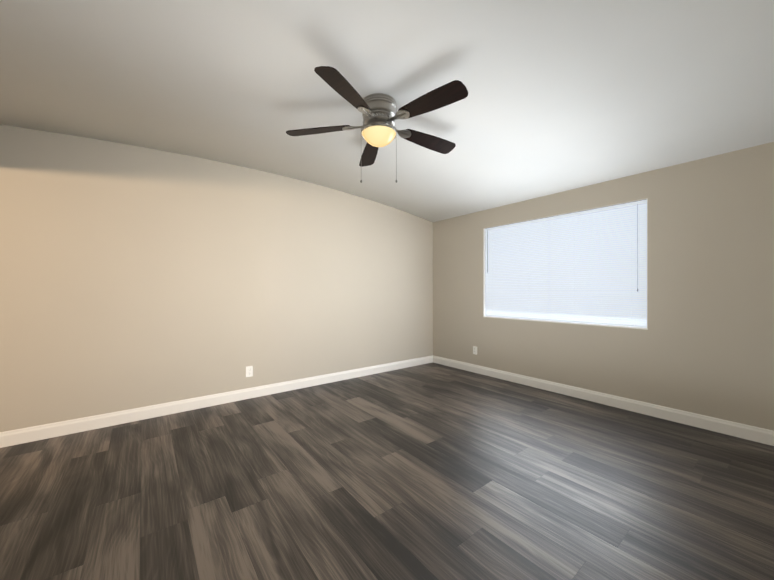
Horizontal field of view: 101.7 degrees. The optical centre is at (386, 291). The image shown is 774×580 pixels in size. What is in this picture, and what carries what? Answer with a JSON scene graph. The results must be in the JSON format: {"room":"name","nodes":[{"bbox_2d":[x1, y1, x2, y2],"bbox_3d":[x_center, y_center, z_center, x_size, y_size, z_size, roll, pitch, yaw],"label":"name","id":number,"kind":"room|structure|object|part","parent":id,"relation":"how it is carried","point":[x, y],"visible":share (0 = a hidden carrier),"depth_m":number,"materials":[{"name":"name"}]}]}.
{"room":"empty bedroom","nodes":[
{"label":"empty bedroom","id":0,"kind":"room"},
{"bbox_2d":[0,125,432,431],"bbox_3d":[-1.300,-0.110,3.651,5.340,2.540,0.120,0,0,-38],"label":"wall","id":1,"kind":"structure","parent":0,"point":[132,277],"depth_m":3.02,"materials":[{"name":"beige paint"}]},
{"bbox_2d":[0,355,432,447],"bbox_3d":[-1.259,1.104,3.599,5.100,0.112,0.015,0,0,-38],"label":"baseboard","id":2,"kind":"structure","parent":1,"relation":"attached to","point":[31,434],"depth_m":3.01,"materials":[{"name":"white wood"}]},
{"bbox_2d":[246,366,252,376],"bbox_3d":[-1.494,0.868,3.421,0.070,0.115,0.008,0,0,-38],"label":"electrical outlet","id":3,"kind":"object","parent":1,"relation":"attached to","point":[249,371],"visible":1,"depth_m":3.42,"materials":[{"name":"white plastic"}]},
{"bbox_2d":[0,363,773,579],"bbox_3d":[-0.053,1.212,2.045,5.340,0.100,4.190,0,0,-38],"label":"floor","id":4,"kind":"structure","parent":0,"point":[431,471],"depth_m":1.82,"materials":[{"name":"brown wood"}]},
{"bbox_2d":[0,0,773,221],"bbox_3d":[-0.053,-1.294,2.042,5.340,0.330,4.190,0,0,-38],"label":"ceiling","id":5,"kind":"structure","parent":0,"point":[564,95],"depth_m":1.97,"materials":[{"name":"white paint"}]},
{"bbox_2d":[286,66,467,182],"bbox_3d":[-0.019,-1.048,2.247,1.292,0.581,1.298,0,0,-38],"label":"ceiling fan","id":6,"kind":"object","parent":5,"relation":"hanging from","point":[377,109],"depth_m":2.14,"materials":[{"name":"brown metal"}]},
{"bbox_3d":[-0.057,-1.083,2.248,0.240,0.082,0.240,0,0,-38],"label":"ceiling fan shade","id":7,"kind":"part","parent":6,"relation":"part of","materials":[{"name":"white glass"}]},
{"bbox_2d":[433,142,773,430],"bbox_3d":[2.009,-0.005,3.642,0.120,2.330,3.950,0,0,-38],"label":"wall","id":8,"kind":"structure","parent":0,"point":[703,344],"depth_m":2.83,"materials":[{"name":"beige paint"}]},
{"bbox_2d":[473,346,476,354],"bbox_3d":[1.259,0.842,4.507,0.008,0.115,0.070,0,0,-38],"label":"electrical outlet","id":9,"kind":"object","parent":8,"relation":"attached to","point":[475,350],"visible":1,"depth_m":4.50,"materials":[{"name":"white plastic"}]},
{"bbox_2d":[483,198,647,329],"bbox_3d":[1.947,-0.260,3.720,0.124,1.240,1.810,0,0,-38],"label":"window","id":10,"kind":"structure","parent":8,"relation":"in","point":[484,272],"depth_m":3.65,"materials":[{"name":"white"}]},
{"bbox_2d":[485,199,646,327],"bbox_3d":[1.922,-0.267,3.701,0.047,1.222,1.790,0,0,-38],"label":"window blinds","id":11,"kind":"object","parent":10,"relation":"attached to","point":[590,268],"visible":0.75,"depth_m":3.51,"materials":[{"name":"white plastic"}]},
{"bbox_2d":[433,355,773,445],"bbox_3d":[1.956,1.104,3.602,0.015,0.112,3.950,0,0,-38],"label":"baseboard","id":12,"kind":"structure","parent":8,"relation":"attached to","point":[748,432],"depth_m":3.04,"materials":[{"name":"white wood"}]}
]}

